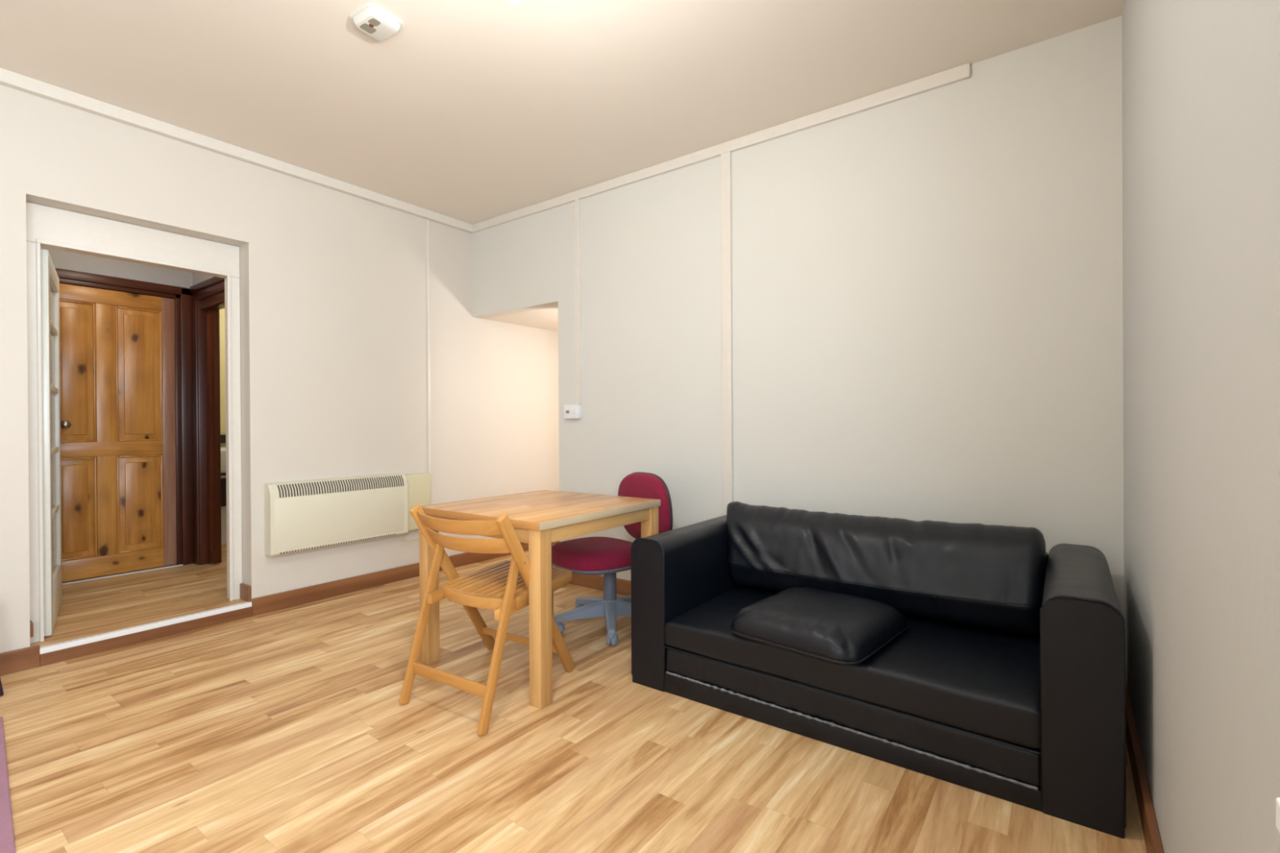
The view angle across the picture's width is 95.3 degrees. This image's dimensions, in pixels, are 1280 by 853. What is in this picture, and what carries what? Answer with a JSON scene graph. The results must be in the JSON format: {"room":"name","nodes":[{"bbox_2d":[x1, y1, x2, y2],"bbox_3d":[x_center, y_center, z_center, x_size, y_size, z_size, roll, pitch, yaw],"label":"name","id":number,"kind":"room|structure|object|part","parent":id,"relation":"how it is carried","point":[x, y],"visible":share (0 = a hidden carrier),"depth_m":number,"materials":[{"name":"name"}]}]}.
{"room":"living room","nodes":[
{"label":"living room","id":0,"kind":"room"},
{"bbox_2d":[40,246,192,288],"bbox_3d":[-4.051,-0.196,3.882,0.130,2.520,1.940,0,0,36],"label":"wall","id":1,"kind":"structure","parent":0,"point":[64,260],"depth_m":4.19,"materials":[{"name":"paint"}]},
{"bbox_2d":[62,564,182,585],"bbox_3d":[-3.732,1.057,4.125,0.030,0.006,0.813,0,0,36],"label":"trim","id":2,"kind":"structure","parent":1,"relation":"attached to","point":[87,580],"depth_m":4.15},
{"bbox_2d":[54,267,193,582],"bbox_3d":[-3.750,0.000,4.121,0.133,2.122,0.998,0,0,36],"label":"door","id":3,"kind":"structure","parent":1,"relation":"in","point":[126,344],"depth_m":4.20,"materials":[{"name":"brown wood"}]},
{"bbox_3d":[-3.862,-0.013,3.919,0.075,0.054,0.054,0,0,36],"label":"knob","id":4,"kind":"part","parent":3,"relation":"part of","materials":[{"name":"metal"}]},
{"bbox_3d":[-3.879,-0.377,3.997,0.018,0.968,0.220,0,0,36],"label":"panel","id":5,"kind":"part","parent":3,"relation":"part of","materials":[{"name":"brown wood"}]},
{"bbox_3d":[-3.868,-0.377,3.989,0.013,0.968,0.220,0,0,36],"label":"panel moulding","id":6,"kind":"part","parent":3,"relation":"part of","materials":[{"name":"brown wood"}]},
{"bbox_3d":[-3.873,0.561,4.000,0.018,0.698,0.220,0,0,36],"label":"panel","id":7,"kind":"part","parent":3,"relation":"part of","materials":[{"name":"brown wood"}]},
{"bbox_3d":[-3.862,0.561,3.992,0.013,0.698,0.220,0,0,36],"label":"panel moulding","id":8,"kind":"part","parent":3,"relation":"part of","materials":[{"name":"brown wood"}]},
{"bbox_3d":[-3.770,-0.914,4.142,0.040,0.105,0.592,0,0,36],"label":"rail","id":9,"kind":"part","parent":3,"relation":"part of","materials":[{"name":"brown wood"}]},
{"bbox_3d":[-3.763,0.159,4.145,0.040,0.105,0.592,0,0,36],"label":"rail","id":10,"kind":"part","parent":3,"relation":"part of","materials":[{"name":"brown wood"}]},
{"bbox_3d":[-3.758,0.979,4.148,0.040,0.140,0.592,0,0,36],"label":"rail","id":11,"kind":"part","parent":3,"relation":"part of","materials":[{"name":"brown wood"}]},
{"bbox_3d":[-3.775,-1.016,4.131,0.088,0.090,0.998,0,0,36],"label":"architrave","id":12,"kind":"part","parent":3,"relation":"part of","materials":[{"name":"brown wood"}]},
{"bbox_3d":[-3.662,-0.379,4.270,0.013,0.968,0.263,0,0,36],"label":"panel moulding","id":13,"kind":"part","parent":3,"relation":"part of","materials":[{"name":"brown wood"}]},
{"bbox_3d":[-3.673,-0.379,4.278,0.018,0.968,0.263,0,0,36],"label":"panel","id":14,"kind":"part","parent":3,"relation":"part of","materials":[{"name":"brown wood"}]},
{"bbox_3d":[-3.657,0.559,4.273,0.013,0.698,0.263,0,0,36],"label":"panel moulding","id":15,"kind":"part","parent":3,"relation":"part of","materials":[{"name":"brown wood"}]},
{"bbox_3d":[-3.667,0.559,4.281,0.018,0.698,0.263,0,0,36],"label":"panel","id":16,"kind":"part","parent":3,"relation":"part of","materials":[{"name":"brown wood"}]},
{"bbox_3d":[-3.508,-0.001,4.490,0.088,2.120,0.115,0,0,36],"label":"architrave","id":17,"kind":"part","parent":3,"relation":"part of","materials":[{"name":"brown wood"}]},
{"bbox_2d":[45,544,227,636],"bbox_3d":[-3.473,1.149,4.250,2.680,0.180,3.200,0,0,36],"label":"floor","id":18,"kind":"structure","parent":0,"point":[100,602],"depth_m":3.69,"materials":[{"name":"laminate"}]},
{"bbox_2d":[220,434,226,545],"bbox_3d":[-3.712,0.567,5.586,0.500,0.980,1.040,0,0,36],"label":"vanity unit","id":19,"kind":"object","parent":18,"relation":"on","point":[223,437],"visible":0.02,"depth_m":5.21,"materials":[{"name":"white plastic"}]},
{"bbox_2d":[220,447,226,473],"bbox_3d":[-3.714,0.307,5.585,0.500,0.220,1.040,0,0,36],"label":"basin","id":20,"kind":"object","parent":19,"relation":"in","point":[223,450],"depth_m":5.18,"materials":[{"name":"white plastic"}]},
{"bbox_2d":[221,478,226,506],"bbox_3d":[-3.589,0.582,5.310,0.019,0.250,0.700,0,0,36],"label":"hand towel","id":21,"kind":"object","parent":19,"relation":"hanging from","point":[223,480],"visible":0.02,"depth_m":5.16,"materials":[{"name":"black fabric"}]},
{"bbox_2d":[192,272,213,285],"bbox_3d":[-2.925,-0.204,4.202,1.330,2.520,0.095,0,0,36],"label":"wall","id":22,"kind":"structure","parent":0,"point":[197,277],"depth_m":4.47,"materials":[{"name":"paint"}]},
{"bbox_2d":[190,276,224,564],"bbox_3d":[-3.042,-0.011,4.273,0.924,2.135,0.140,0,0,36],"label":"door frame","id":23,"kind":"structure","parent":22,"relation":"in","point":[207,295],"depth_m":4.45,"materials":[{"name":"brown wood"}]},
{"bbox_3d":[-3.368,0.048,4.517,0.109,2.020,0.132,0,0,36],"label":"architrave","id":24,"kind":"part","parent":23,"relation":"part of","materials":[{"name":"brown wood"}]},
{"bbox_3d":[-3.050,-0.986,4.266,0.922,0.185,0.130,0,0,36],"label":"architrave","id":25,"kind":"part","parent":23,"relation":"part of","materials":[{"name":"brown wood"}]},
{"bbox_2d":[219,308,226,447],"bbox_3d":[-2.995,-0.206,5.080,2.480,2.520,1.280,0,0,36],"label":"wall","id":26,"kind":"structure","parent":0,"point":[222,325],"depth_m":5.62,"materials":[{"name":"beige paint"}]},
{"bbox_2d":[0,84,559,653],"bbox_3d":[-2.104,-0.257,4.012,0.220,2.777,6.950,0,0,36],"label":"wall","id":27,"kind":"structure","parent":0,"point":[333,287],"depth_m":3.77,"materials":[{"name":"paint"}]},
{"bbox_2d":[30,620,33,637],"bbox_3d":[-2.928,0.965,2.798,0.116,0.070,0.012,0,0,36],"label":"baseboard","id":28,"kind":"structure","parent":27,"relation":"attached to","point":[31,622],"depth_m":2.77,"materials":[{"name":"brown wood"}]},
{"bbox_2d":[26,201,242,643],"bbox_3d":[-3.033,-0.020,3.435,0.804,2.157,0.926,0,0,36],"label":"door frame","id":29,"kind":"structure","parent":27,"relation":"in","point":[47,227],"depth_m":3.10,"materials":[{"name":"white painted wood"}]},
{"bbox_3d":[-3.240,-0.667,3.201,0.006,0.240,0.598,-1,0,-42],"label":"glass pane","id":30,"kind":"part","parent":29,"relation":"part of","materials":[{"name":"white"}]},
{"bbox_3d":[-3.239,-0.377,3.202,0.006,0.340,0.598,-1,0,-42],"label":"glass pane","id":31,"kind":"part","parent":29,"relation":"part of","materials":[{"name":"white"}]},
{"bbox_3d":[-3.236,-0.037,3.203,0.006,0.340,0.598,-1,0,-42],"label":"glass pane","id":32,"kind":"part","parent":29,"relation":"part of","materials":[{"name":"white"}]},
{"bbox_3d":[-3.234,0.303,3.204,0.006,0.340,0.598,-1,0,-42],"label":"glass pane","id":33,"kind":"part","parent":29,"relation":"part of","materials":[{"name":"white"}]},
{"bbox_3d":[-3.232,0.643,3.205,0.006,0.340,0.598,-1,0,-42],"label":"glass pane","id":34,"kind":"part","parent":29,"relation":"part of","materials":[{"name":"white"}]},
{"bbox_2d":[30,598,245,647],"bbox_3d":[-2.696,1.097,3.196,0.180,0.081,0.928,0,0,36],"label":"trim","id":35,"kind":"structure","parent":27,"relation":"attached to","point":[76,634],"depth_m":3.15,"materials":[{"name":"laminate"}]},
{"bbox_2d":[40,601,252,654],"bbox_3d":[-2.602,1.067,3.139,0.038,0.027,0.902,0,0,36],"label":"trim","id":36,"kind":"structure","parent":27,"relation":"attached to","point":[50,648],"depth_m":3.07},
{"bbox_2d":[40,606,253,666],"bbox_3d":[-2.590,1.109,3.138,0.020,0.056,0.898,0,0,36],"label":"step","id":37,"kind":"structure","parent":27,"relation":"attached to","point":[49,658],"depth_m":3.07,"materials":[{"name":"brown wood"}]},
{"bbox_2d":[0,67,474,233],"bbox_3d":[-2.716,-1.608,2.962,0.042,0.062,4.550,0,0,36],"label":"trim","id":38,"kind":"structure","parent":27,"relation":"attached to","point":[9,78],"depth_m":3.28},
{"bbox_2d":[240,582,251,602],"bbox_3d":[-2.391,1.007,3.537,0.126,0.095,0.018,0,0,36],"label":"baseboard reveal","id":39,"kind":"structure","parent":27,"relation":"attached to","point":[245,589],"depth_m":3.52,"materials":[{"name":"brown wood"}]},
{"bbox_2d":[0,541,559,675],"bbox_3d":[-2.028,1.081,3.905,0.020,0.100,6.850,0,0,36],"label":"baseboard","id":40,"kind":"structure","parent":27,"relation":"attached to","point":[27,658],"depth_m":3.81,"materials":[{"name":"brown wood"}]},
{"bbox_2d":[264,472,431,556],"bbox_3d":[-1.913,0.595,3.989,0.100,0.502,1.138,0,0,36],"label":"heater","id":41,"kind":"object","parent":27,"relation":"attached to","point":[300,516],"visible":0.98,"depth_m":3.83,"materials":[{"name":"beige metal"}]},
{"bbox_3d":[-1.952,0.591,3.855,0.004,0.310,0.845,0,0,36],"label":"panel","id":42,"kind":"part","parent":41,"relation":"part of","materials":[{"name":"beige metal"}]},
{"bbox_2d":[426,218,431,473],"bbox_3d":[-1.620,-0.281,4.477,0.013,2.615,0.022,0,0,36],"label":"trim","id":43,"kind":"structure","parent":27,"relation":"attached to","point":[427,220],"depth_m":4.47,"materials":[{"name":"white paint"}]},
{"bbox_2d":[484,306,558,332],"bbox_3d":[0.328,-0.967,5.120,2.400,0.100,2.280,0,0,36],"label":"ceiling","id":44,"kind":"structure","parent":0,"point":[547,318],"depth_m":4.92,"materials":[{"name":"paint"}]},
{"bbox_2d":[0,0,1124,224],"bbox_3d":[-1.114,-1.695,1.808,4.491,0.100,4.780,0,0,36],"label":"ceiling","id":45,"kind":"structure","parent":0,"point":[473,112],"depth_m":2.69,"materials":[{"name":"paint"}]},
{"bbox_2d":[350,3,402,40],"bbox_3d":[-1.068,-1.627,2.366,0.163,0.040,0.153,0,0,32],"label":"smoke detector","id":46,"kind":"object","parent":45,"relation":"attached to","point":[371,19],"visible":1,"depth_m":2.33,"materials":[{"name":"plastic"}]},
{"bbox_2d":[360,22,376,33],"bbox_3d":[-1.100,-1.611,2.361,0.043,0.002,0.053,0,0,32],"label":"grille","id":47,"kind":"object","parent":46,"relation":"attached to","point":[367,28],"depth_m":2.36,"materials":[{"name":"beige plastic"}]},
{"bbox_2d":[368,17,380,26],"bbox_3d":[-1.058,-1.611,2.325,0.040,0.002,0.036,0,0,32],"label":"grille","id":48,"kind":"object","parent":46,"relation":"attached to","point":[371,21],"depth_m":2.32,"materials":[{"name":"beige plastic"}]},
{"bbox_3d":[-1.068,-1.642,2.366,0.163,0.010,0.153,0,0,32],"label":"plate","id":49,"kind":"part","parent":46,"relation":"part of","materials":[{"name":"plastic"}]},
{"bbox_2d":[0,543,1146,852],"bbox_3d":[-0.333,1.174,2.664,4.261,0.100,7.050,0,0,36],"label":"floor","id":50,"kind":"structure","parent":0,"point":[287,730],"depth_m":1.95,"materials":[{"name":"laminate"}]},
{"bbox_2d":[0,676,4,696],"bbox_3d":[-2.912,0.946,2.353,0.233,0.394,0.444,0,0,36],"label":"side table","id":51,"kind":"object","parent":50,"relation":"on","point":[2,693],"visible":1,"depth_m":2.46,"materials":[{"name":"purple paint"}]},
{"bbox_2d":[0,716,15,852],"bbox_3d":[-2.078,1.134,1.419,1.750,0.009,0.750,0,0,41],"label":"rug","id":52,"kind":"object","parent":50,"relation":"on","point":[6,831],"visible":1,"depth_m":1.73,"materials":[{"name":"pink fabric"}]},
{"bbox_2d":[399,504,575,735],"bbox_3d":[-0.641,0.732,2.559,0.535,0.805,0.790,0,0,23],"label":"folding chair","id":53,"kind":"object","parent":50,"relation":"on","point":[503,587],"visible":0.94,"depth_m":2.38,"materials":[{"name":"orange wood"}]},
{"bbox_3d":[-0.919,0.815,2.473,0.021,0.660,0.038,-4,-22,31],"label":"leg","id":54,"kind":"part","parent":53,"relation":"part of","materials":[{"name":"orange wood"}]},
{"bbox_3d":[-0.789,0.727,2.720,0.026,0.042,0.545,0,1,22],"label":"seat rail","id":55,"kind":"part","parent":53,"relation":"part of","materials":[{"name":"orange wood"}]},
{"bbox_3d":[-0.778,0.712,2.784,0.012,0.044,0.447,0,0,22],"label":"seat","id":56,"kind":"part","parent":53,"relation":"part of","materials":[{"name":"orange wood"}]},
{"bbox_3d":[-0.698,0.713,2.432,0.440,0.046,0.078,0,0,32],"label":"seat rail","id":57,"kind":"part","parent":53,"relation":"part of","materials":[{"name":"orange wood"}]},
{"bbox_3d":[-0.533,0.814,2.230,0.021,0.659,0.038,-4,-22,31],"label":"leg","id":58,"kind":"part","parent":53,"relation":"part of","materials":[{"name":"orange wood"}]},
{"bbox_3d":[-0.450,0.725,2.507,0.026,0.042,0.545,0,1,22],"label":"seat rail","id":59,"kind":"part","parent":53,"relation":"part of","materials":[{"name":"orange wood"}]},
{"bbox_3d":[-0.506,0.711,2.888,0.440,0.046,0.045,0,0,32],"label":"seat rail","id":60,"kind":"part","parent":53,"relation":"part of","materials":[{"name":"orange wood"}]},
{"bbox_3d":[-0.416,0.710,2.555,0.012,0.044,0.447,0,0,22],"label":"seat","id":61,"kind":"part","parent":53,"relation":"part of","materials":[{"name":"orange wood"}]},
{"bbox_2d":[418,489,660,709],"bbox_3d":[-0.480,0.752,2.898,0.834,0.745,0.858,0,0,36],"label":"dining table","id":62,"kind":"object","parent":50,"relation":"on","point":[539,519],"visible":0.87,"depth_m":2.60,"materials":[{"name":"brown wood"}]},
{"bbox_3d":[-1.012,0.772,2.804,0.066,0.712,0.066,0,0,36],"label":"leg","id":63,"kind":"part","parent":62,"relation":"part of","materials":[{"name":"brown wood"}]},
{"bbox_3d":[-0.403,0.770,2.363,0.066,0.712,0.066,0,0,36],"label":"leg","id":64,"kind":"part","parent":62,"relation":"part of","materials":[{"name":"brown wood"}]},
{"bbox_3d":[-0.557,0.768,3.433,0.066,0.712,0.066,0,0,36],"label":"leg","id":65,"kind":"part","parent":62,"relation":"part of","materials":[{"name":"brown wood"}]},
{"bbox_3d":[0.052,0.765,2.992,0.066,0.712,0.066,0,0,36],"label":"leg","id":66,"kind":"part","parent":62,"relation":"part of","materials":[{"name":"brown wood"}]},
{"bbox_2d":[551,471,672,645],"bbox_3d":[-0.177,0.696,3.291,0.624,0.851,0.649,0,0,36],"label":"office chair","id":67,"kind":"object","parent":50,"relation":"on","point":[606,557],"visible":0.62,"depth_m":3.22,"materials":[{"name":"red fabric"}]},
{"bbox_3d":[-0.325,1.016,3.223,0.298,0.082,0.068,0,0,-22],"label":"arm","id":68,"kind":"part","parent":67,"relation":"part of","materials":[{"name":"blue plastic"}]},
{"bbox_3d":[-0.278,1.015,3.416,0.068,0.082,0.298,-1,0,-40],"label":"arm","id":69,"kind":"part","parent":67,"relation":"part of","materials":[{"name":"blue plastic"}]},
{"bbox_3d":[-0.248,0.699,3.249,0.515,0.103,0.497,0,0,36],"label":"seat","id":70,"kind":"part","parent":67,"relation":"part of","materials":[{"name":"red fabric"}]},
{"bbox_3d":[-0.156,1.015,3.118,0.068,0.082,0.298,0,0,-4],"label":"arm","id":71,"kind":"part","parent":67,"relation":"part of","materials":[{"name":"blue plastic"}]},
{"bbox_3d":[-0.004,1.014,3.247,0.298,0.082,0.068,0,0,14],"label":"arm","id":72,"kind":"part","parent":67,"relation":"part of","materials":[{"name":"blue plastic"}]},
{"bbox_3d":[-0.080,1.013,3.430,0.068,0.082,0.298,0,0,32],"label":"arm","id":73,"kind":"part","parent":67,"relation":"part of","materials":[{"name":"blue plastic"}]},
{"bbox_3d":[0.028,0.477,3.417,0.100,0.410,0.444,0,0,-39],"label":"backrest","id":74,"kind":"part","parent":67,"relation":"part of","materials":[{"name":"red fabric"}]},
{"bbox_2d":[631,501,1126,839],"bbox_3d":[0.900,0.753,2.432,1.676,0.728,0.904,0,0,36],"label":"sofa","id":75,"kind":"object","parent":50,"relation":"on","point":[1006,679],"visible":0.8,"depth_m":2.16,"materials":[{"name":"black leather"}]},
{"bbox_3d":[0.297,0.802,2.876,0.175,0.636,0.900,0,0,36],"label":"armrest","id":76,"kind":"part","parent":75,"relation":"part of","materials":[{"name":"black leather"}]},
{"bbox_2d":[728,586,909,666],"bbox_3d":[0.708,0.753,2.303,0.532,0.115,0.578,0,0,43],"label":"pillow","id":77,"kind":"object","parent":75,"relation":"on","point":[837,628],"visible":1,"depth_m":2.15,"materials":[{"name":"black leather"}]},
{"bbox_2d":[664,585,1040,749],"bbox_3d":[0.864,0.876,2.393,1.313,0.137,0.792,0,0,36],"label":"seat cushion","id":78,"kind":"object","parent":75,"relation":"on","point":[982,684],"depth_m":2.04,"materials":[{"name":"black leather"}]},
{"bbox_3d":[0.865,0.991,2.394,1.313,0.129,0.789,0,0,36],"label":"mattress","id":79,"kind":"part","parent":75,"relation":"part of","materials":[{"name":"black leather"}]},
{"bbox_2d":[726,501,1045,635],"bbox_3d":[0.991,0.597,2.616,1.358,0.418,0.315,0,0,36],"label":"cushion","id":80,"kind":"object","parent":75,"relation":"on","point":[945,578],"depth_m":2.42,"materials":[{"name":"black leather"}]},
{"bbox_3d":[1.135,0.815,2.764,1.315,0.600,0.090,0,0,36],"label":"frame","id":81,"kind":"part","parent":75,"relation":"part of","materials":[{"name":"black leather"}]},
{"bbox_3d":[1.500,0.797,1.995,0.191,0.636,0.900,0,0,36],"label":"armrest","id":82,"kind":"part","parent":75,"relation":"part of","materials":[{"name":"black leather"}]},
{"bbox_2d":[471,15,1124,617],"bbox_3d":[0.326,-0.271,3.640,4.141,2.777,0.120,0,0,36],"label":"wall","id":83,"kind":"structure","parent":0,"point":[927,301],"depth_m":2.92,"materials":[{"name":"paint"}]},
{"bbox_2d":[564,404,581,418],"bbox_3d":[-0.479,-0.104,4.130,0.136,0.098,0.042,0,0,36],"label":"switch","id":84,"kind":"object","parent":83,"relation":"attached to","point":[571,411],"visible":1,"depth_m":4.11,"materials":[{"name":"white plastic"}]},
{"bbox_2d":[574,199,581,404],"bbox_3d":[-0.436,-0.874,4.098,0.031,1.441,0.019,0,0,36],"label":"trim","id":85,"kind":"structure","parent":83,"relation":"attached to","point":[576,201],"depth_m":4.09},
{"bbox_2d":[568,573,631,595],"bbox_3d":[0.679,1.066,3.305,3.143,0.100,0.020,0,0,36],"label":"baseboard","id":86,"kind":"structure","parent":83,"relation":"attached to","point":[596,582],"depth_m":4.00,"materials":[{"name":"brown wood"}]},
{"bbox_2d":[472,62,970,232],"bbox_3d":[0.075,-1.627,3.725,3.561,0.062,0.022,0,0,36],"label":"trim","id":87,"kind":"structure","parent":83,"relation":"attached to","point":[962,72],"depth_m":3.28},
{"bbox_2d":[720,151,733,515],"bbox_3d":[0.511,-0.291,3.417,0.062,2.615,0.022,0,0,36],"label":"trim","id":88,"kind":"structure","parent":83,"relation":"attached to","point":[726,157],"depth_m":3.40,"materials":[{"name":"white paint"}]},
{"bbox_2d":[1121,0,1279,852],"bbox_3d":[0.710,-0.265,0.540,0.140,2.777,4.670,0,0,36],"label":"wall","id":89,"kind":"structure","parent":0,"point":[1201,78],"depth_m":0.98,"materials":[{"name":"paint"}]},
{"bbox_2d":[1125,684,1164,852],"bbox_3d":[0.618,1.075,0.543,0.020,0.100,4.550,0,0,36],"label":"baseboard","id":90,"kind":"structure","parent":89,"relation":"attached to","point":[1152,837],"depth_m":1.67,"materials":[{"name":"brown wood"}]},
{"bbox_2d":[1275,797,1279,833],"bbox_3d":[-0.007,-0.420,-0.360,0.191,1.397,1.733,0,0,36],"label":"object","id":91,"kind":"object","parent":89,"relation":"in","point":[1277,800],"depth_m":0.39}
]}

